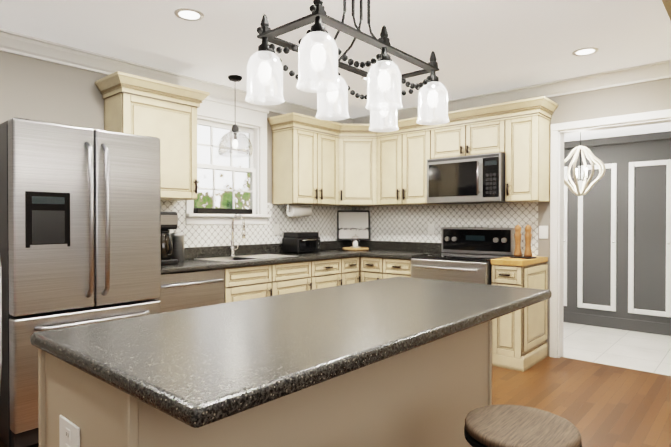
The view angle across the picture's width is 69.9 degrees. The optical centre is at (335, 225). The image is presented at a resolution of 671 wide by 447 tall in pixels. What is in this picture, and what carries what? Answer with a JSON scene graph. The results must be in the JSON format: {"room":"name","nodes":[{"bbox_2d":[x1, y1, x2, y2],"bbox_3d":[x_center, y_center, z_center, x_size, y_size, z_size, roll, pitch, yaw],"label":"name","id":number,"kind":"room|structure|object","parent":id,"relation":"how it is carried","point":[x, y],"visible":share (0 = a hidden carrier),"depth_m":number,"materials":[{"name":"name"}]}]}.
{"room":"kitchen","nodes":[
{"label":"kitchen","id":0,"kind":"room"},
{"bbox_2d":[0,51,336,213],"bbox_3d":[-1.132,-0.048,4.527,0.120,2.490,7.540,0,1,41],"label":"wall","id":1,"kind":"structure","parent":0,"point":[34,89],"depth_m":3.43,"materials":[{"name":"grey paint"}]},
{"bbox_2d":[95,71,209,200],"bbox_3d":[-1.430,-0.656,3.798,0.386,0.880,0.756,0,1,41],"label":"upper cabinet","id":2,"kind":"object","parent":1,"relation":"attached to","point":[171,126],"visible":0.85,"depth_m":3.72,"materials":[{"name":"beige wood"}]},
{"bbox_2d":[186,97,270,224],"bbox_3d":[-1.032,-0.593,4.590,0.180,1.160,0.945,0,1,41],"label":"kitchen window","id":3,"kind":"structure","parent":1,"relation":"in","point":[226,112],"depth_m":4.64,"materials":[{"name":"white wood"}]},
{"bbox_2d":[193,208,251,213],"bbox_3d":[-1.047,-0.139,4.518,0.070,0.048,0.620,0,1,41],"label":"tray","id":4,"kind":"object","parent":3,"relation":"on","point":[218,211],"visible":1,"depth_m":4.44,"materials":[{"name":"black plastic"}]},
{"bbox_2d":[161,200,351,247],"bbox_3d":[-0.787,0.024,4.824,0.006,0.520,3.000,0,1,41],"label":"tile backsplash","id":5,"kind":"structure","parent":1,"relation":"attached to","point":[321,221],"depth_m":4.87,"materials":[{"name":"white tile"}]},
{"bbox_2d":[274,224,278,234],"bbox_3d":[-0.617,0.035,5.007,0.008,0.115,0.072,0,1,41],"label":"outlet","id":6,"kind":"object","parent":5,"relation":"attached to","point":[276,229],"visible":1,"depth_m":5.00,"materials":[{"name":"white plastic"}]},
{"bbox_2d":[271,112,314,205],"bbox_3d":[-0.403,-0.668,5.014,0.318,0.880,0.403,0,1,41],"label":"upper cabinet","id":7,"kind":"object","parent":1,"relation":"attached to","point":[293,148],"depth_m":4.86,"materials":[{"name":"beige wood"}]},
{"bbox_2d":[286,204,311,216],"bbox_3d":[-0.382,-0.162,5.045,0.110,0.129,0.322,0,1,41],"label":"paper towel holder","id":8,"kind":"object","parent":7,"relation":"attached to","point":[298,211],"visible":0.98,"depth_m":4.99,"materials":[{"name":"white paper"}]},
{"bbox_2d":[315,117,338,205],"bbox_3d":[-0.188,-0.670,5.233,0.351,0.880,0.441,0,1,41],"label":"upper cabinet","id":9,"kind":"object","parent":1,"relation":"attached to","point":[326,145],"depth_m":5.12,"materials":[{"name":"beige wood"}]},
{"bbox_2d":[0,322,670,446],"bbox_3d":[1.350,1.268,2.351,6.740,0.100,7.540,0,1,41],"label":"floor","id":10,"kind":"structure","parent":0,"point":[599,405],"depth_m":3.60,"materials":[{"name":"brown wood"}]},
{"bbox_2d":[0,258,1,385],"bbox_3d":[-1.920,0.654,2.620,0.314,1.101,0.097,0,1,41],"label":"step ladder","id":11,"kind":"object","parent":10,"relation":"on","point":[0,320],"visible":1,"depth_m":2.55,"materials":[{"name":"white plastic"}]},
{"bbox_2d":[0,117,160,446],"bbox_3d":[-1.692,0.318,3.061,0.924,1.784,0.825,0,1,41],"label":"refrigerator","id":12,"kind":"object","parent":10,"relation":"on","point":[80,225],"visible":0.85,"depth_m":2.68,"materials":[{"name":"grey metal"}]},
{"bbox_2d":[156,269,224,312],"bbox_3d":[-1.290,0.771,3.755,0.656,0.864,0.616,0,1,41],"label":"dishwasher","id":13,"kind":"object","parent":10,"relation":"on","point":[187,290],"visible":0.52,"depth_m":3.57,"materials":[{"name":"grey metal"}]},
{"bbox_2d":[161,240,360,302],"bbox_3d":[-0.543,0.693,4.614,0.655,1.006,2.998,0,1,41],"label":"base cabinet","id":14,"kind":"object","parent":10,"relation":"on","point":[253,271],"depth_m":4.37,"materials":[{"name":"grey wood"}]},
{"bbox_2d":[161,212,177,264],"bbox_3d":[-1.333,0.093,3.680,0.261,0.403,0.180,0,1,41],"label":"coffee maker","id":15,"kind":"object","parent":14,"relation":"on","point":[169,220],"visible":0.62,"depth_m":3.62,"materials":[{"name":"black plastic"}]},
{"bbox_2d":[170,232,184,261],"bbox_3d":[-1.301,0.171,3.945,0.116,0.240,0.116,0,1,41],"label":"steel canister","id":16,"kind":"object","parent":14,"relation":"on","point":[177,238],"visible":0.71,"depth_m":3.90,"materials":[{"name":"silver metal"}]},
{"bbox_2d":[229,214,244,255],"bbox_3d":[-0.896,0.086,4.496,0.214,0.397,0.108,0,1,41],"label":"sink faucet","id":17,"kind":"object","parent":14,"relation":"on","point":[232,249],"visible":1,"depth_m":4.51,"materials":[{"name":"silver metal"}]},
{"bbox_2d":[282,232,319,253],"bbox_3d":[-0.346,0.173,5.050,0.271,0.215,0.340,0,1,41],"label":"toaster oven","id":18,"kind":"object","parent":14,"relation":"on","point":[297,242],"visible":1,"depth_m":4.95,"materials":[{"name":"black plastic"}]},
{"bbox_2d":[337,210,369,239],"bbox_3d":[0.216,-0.007,5.743,0.400,0.360,0.061,0,1,-4],"label":"sign frame","id":19,"kind":"object","parent":14,"relation":"on","point":[352,223],"visible":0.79,"depth_m":5.74,"materials":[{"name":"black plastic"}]},
{"bbox_2d":[342,247,368,250],"bbox_3d":[0.229,0.262,5.530,0.310,0.028,0.310,0,1,41],"label":"wicker tray","id":20,"kind":"object","parent":14,"relation":"on","point":[355,249],"visible":0.81,"depth_m":5.40,"materials":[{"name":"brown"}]},
{"bbox_2d":[350,236,360,247],"bbox_3d":[0.229,0.170,5.529,0.124,0.160,0.124,0,1,41],"label":"glass cloche","id":21,"kind":"object","parent":20,"relation":"on","point":[355,244],"visible":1,"depth_m":5.50,"materials":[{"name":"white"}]},
{"bbox_2d":[38,324,491,446],"bbox_3d":[-0.042,0.788,1.967,0.592,0.868,1.914,0,1,41],"label":"kitchen island","id":22,"kind":"object","parent":10,"relation":"on","point":[398,361],"depth_m":1.61,"materials":[{"name":"beige paint"}]},
{"bbox_2d":[59,415,79,446],"bbox_3d":[-0.720,0.583,1.297,0.132,0.112,0.009,0,1,41],"label":"outlet","id":23,"kind":"object","parent":22,"relation":"attached to","point":[69,433],"visible":1,"depth_m":1.29,"materials":[{"name":"white plastic"}]},
{"bbox_2d":[30,276,551,435],"bbox_3d":[0.065,0.334,1.875,0.890,0.042,1.960,0,1,41],"label":"island countertop","id":24,"kind":"structure","parent":22,"relation":"on","point":[198,369],"depth_m":1.35,"materials":[{"name":"grey stone"}]},
{"bbox_2d":[361,240,441,281],"bbox_3d":[0.713,0.689,5.066,0.630,1.006,0.658,0,1,41],"label":"base cabinet","id":25,"kind":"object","parent":10,"relation":"on","point":[383,259],"depth_m":5.00,"materials":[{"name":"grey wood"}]},
{"bbox_2d":[411,227,514,284],"bbox_3d":[1.197,0.607,4.555,0.757,1.179,0.726,0,1,41],"label":"range","id":26,"kind":"object","parent":10,"relation":"on","point":[467,254],"visible":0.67,"depth_m":4.54,"materials":[{"name":"grey metal"}]},
{"bbox_2d":[491,256,547,371],"bbox_3d":[1.633,0.742,4.256,0.282,0.915,0.656,0,1,41],"label":"base cabinet","id":27,"kind":"object","parent":10,"relation":"on","point":[519,339],"visible":0.88,"depth_m":4.07,"materials":[{"name":"beige wood"}]},
{"bbox_2d":[510,256,536,258],"bbox_3d":[1.665,0.279,4.263,0.190,0.010,0.140,0,1,41],"label":"tray","id":28,"kind":"object","parent":27,"relation":"on","point":[523,257],"visible":0.88,"depth_m":4.21,"materials":[{"name":"black plastic"}]},
{"bbox_2d":[514,223,521,256],"bbox_3d":[1.632,0.124,4.292,0.067,0.296,0.068,0,1,41],"label":"pepper mill","id":29,"kind":"object","parent":28,"relation":"on","point":[517,251],"visible":1,"depth_m":4.27,"materials":[{"name":"brown wood"}]},
{"bbox_2d":[524,223,531,256],"bbox_3d":[1.699,0.125,4.232,0.067,0.296,0.068,0,1,41],"label":"pepper mill","id":30,"kind":"object","parent":28,"relation":"on","point":[528,237],"visible":1,"depth_m":4.21,"materials":[{"name":"brown wood"}]},
{"bbox_2d":[464,404,581,446],"bbox_3d":[0.601,0.917,1.451,0.428,0.620,0.445,0,1,41],"label":"stool","id":31,"kind":"object","parent":10,"relation":"on","point":[501,425],"visible":1,"depth_m":1.45,"materials":[{"name":"brown wood"}]},
{"bbox_2d":[0,0,670,117],"bbox_3d":[1.350,-1.322,2.326,6.740,0.100,7.540,0,1,41],"label":"ceiling","id":32,"kind":"structure","parent":0,"point":[478,47],"depth_m":3.21,"materials":[{"name":"white paint"}]},
{"bbox_2d":[174,8,203,20],"bbox_3d":[-0.882,-1.274,2.895,0.176,0.005,0.176,0,1,41],"label":"recessed light","id":33,"kind":"object","parent":32,"relation":"in","point":[188,14],"visible":1,"depth_m":2.89,"materials":[{"name":"white plastic"}]},
{"bbox_2d":[217,75,252,157],"bbox_3d":[-0.868,-0.949,4.153,0.300,0.679,0.300,0,1,41],"label":"light","id":34,"kind":"object","parent":32,"relation":"hanging from","point":[235,127],"visible":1,"depth_m":4.11,"materials":[{"name":"glass"}]},
{"bbox_2d":[0,28,670,123],"bbox_3d":[0.788,-1.208,1.689,6.500,0.115,5.600,0,1,41],"label":"crown molding","id":35,"kind":"structure","parent":32,"relation":"attached to","point":[31,46],"depth_m":4.03,"materials":[{"name":"white wood"}]},
{"bbox_2d":[245,0,448,131],"bbox_3d":[0.085,-0.857,1.886,0.400,0.819,0.860,0,1,41],"label":"light","id":36,"kind":"object","parent":32,"relation":"hanging from","point":[318,50],"visible":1,"depth_m":1.74,"materials":[{"name":"white glass"}]},
{"bbox_2d":[572,47,598,55],"bbox_3d":[1.835,-1.280,3.526,0.176,0.005,0.176,0,1,41],"label":"recessed light","id":37,"kind":"object","parent":32,"relation":"in","point":[584,51],"visible":0.92,"depth_m":3.52,"materials":[{"name":"white plastic"}]},
{"bbox_2d":[662,0,670,19],"bbox_3d":[0.639,-1.148,1.135,0.130,0.225,4.570,0,1,41],"label":"header beam","id":38,"kind":"structure","parent":32,"relation":"attached to","point":[667,4],"depth_m":2.29,"materials":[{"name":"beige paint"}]},
{"bbox_2d":[381,78,670,355],"bbox_3d":[2.680,-0.041,3.846,6.500,2.490,0.120,0,1,41],"label":"wall","id":39,"kind":"structure","parent":0,"point":[647,96],"depth_m":4.12,"materials":[{"name":"grey paint"}]},
{"bbox_2d":[339,123,378,206],"bbox_3d":[0.232,-0.672,5.472,0.666,0.880,0.666,0,1,41],"label":"upper cabinet","id":40,"kind":"object","parent":39,"relation":"attached to","point":[355,165],"depth_m":5.28,"materials":[{"name":"beige wood"}]},
{"bbox_2d":[379,117,442,205],"bbox_3d":[0.783,-0.669,5.195,0.718,0.880,0.351,0,1,41],"label":"upper cabinet","id":41,"kind":"object","parent":39,"relation":"attached to","point":[403,157],"depth_m":5.05,"materials":[{"name":"beige wood"}]},
{"bbox_2d":[352,202,537,255],"bbox_3d":[1.045,0.021,5.204,2.239,0.520,0.006,0,1,41],"label":"tile backsplash","id":42,"kind":"structure","parent":39,"relation":"attached to","point":[407,223],"depth_m":5.12,"materials":[{"name":"white tile"}]},
{"bbox_2d":[428,224,433,233],"bbox_3d":[1.035,0.033,5.202,0.072,0.115,0.010,0,1,41],"label":"outlet","id":43,"kind":"object","parent":42,"relation":"attached to","point":[430,228],"visible":1,"depth_m":5.20,"materials":[{"name":"white plastic"}]},
{"bbox_2d":[431,104,506,158],"bbox_3d":[1.350,-0.885,4.715,0.765,0.440,0.318,0,1,41],"label":"upper cabinet","id":44,"kind":"object","parent":39,"relation":"attached to","point":[490,136],"depth_m":4.54,"materials":[{"name":"beige wood"}]},
{"bbox_2d":[427,152,516,203],"bbox_3d":[1.308,-0.443,4.671,0.757,0.438,0.447,0,1,41],"label":"microwave","id":45,"kind":"object","parent":44,"relation":"attached to","point":[475,179],"visible":1,"depth_m":4.51,"materials":[{"name":"grey metal"}]},
{"bbox_2d":[505,96,550,202],"bbox_3d":[1.748,-0.661,4.367,0.295,0.880,0.318,0,1,41],"label":"upper cabinet","id":46,"kind":"object","parent":39,"relation":"attached to","point":[527,160],"depth_m":4.24,"materials":[{"name":"beige wood"}]},
{"bbox_2d":[539,226,547,238],"bbox_3d":[1.920,0.058,4.429,0.080,0.120,0.010,0,1,41],"label":"light switch","id":47,"kind":"object","parent":39,"relation":"attached to","point":[543,232],"visible":1,"depth_m":4.43,"materials":[{"name":"white plastic"}]},
{"bbox_2d":[550,109,670,357],"bbox_3d":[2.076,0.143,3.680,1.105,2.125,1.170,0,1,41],"label":"door frame","id":48,"kind":"structure","parent":39,"relation":"attached to","point":[556,220],"depth_m":4.35,"materials":[{"name":"white wood"}]},
{"bbox_2d":[563,131,670,335],"bbox_3d":[3.788,-0.053,5.102,6.500,2.490,0.170,0,1,41],"label":"wall","id":49,"kind":"structure","parent":0,"point":[617,245],"depth_m":5.50,"materials":[{"name":"grey paint"}]},
{"bbox_2d":[564,122,670,141],"bbox_3d":[3.242,-1.152,4.472,6.499,0.279,1.578,0,1,41],"label":"ceiling","id":50,"kind":"structure","parent":0,"point":[636,130],"depth_m":5.24,"materials":[{"name":"white paint"}]},
{"bbox_2d":[564,132,605,195],"bbox_3d":[2.554,-0.662,5.004,0.472,0.706,0.472,0,1,41],"label":"globe chandelier","id":51,"kind":"object","parent":50,"relation":"hanging from","point":[590,156],"visible":0.9,"depth_m":4.98,"materials":[{"name":"white metal"}]},
{"label":"outside","id":52,"kind":"structure","parent":0,"visible":0},
{"bbox_2d":[194,125,249,208],"bbox_3d":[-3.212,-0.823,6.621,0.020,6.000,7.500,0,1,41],"label":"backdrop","id":53,"kind":"structure","parent":52,"point":[206,183],"depth_m":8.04,"materials":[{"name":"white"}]}
]}

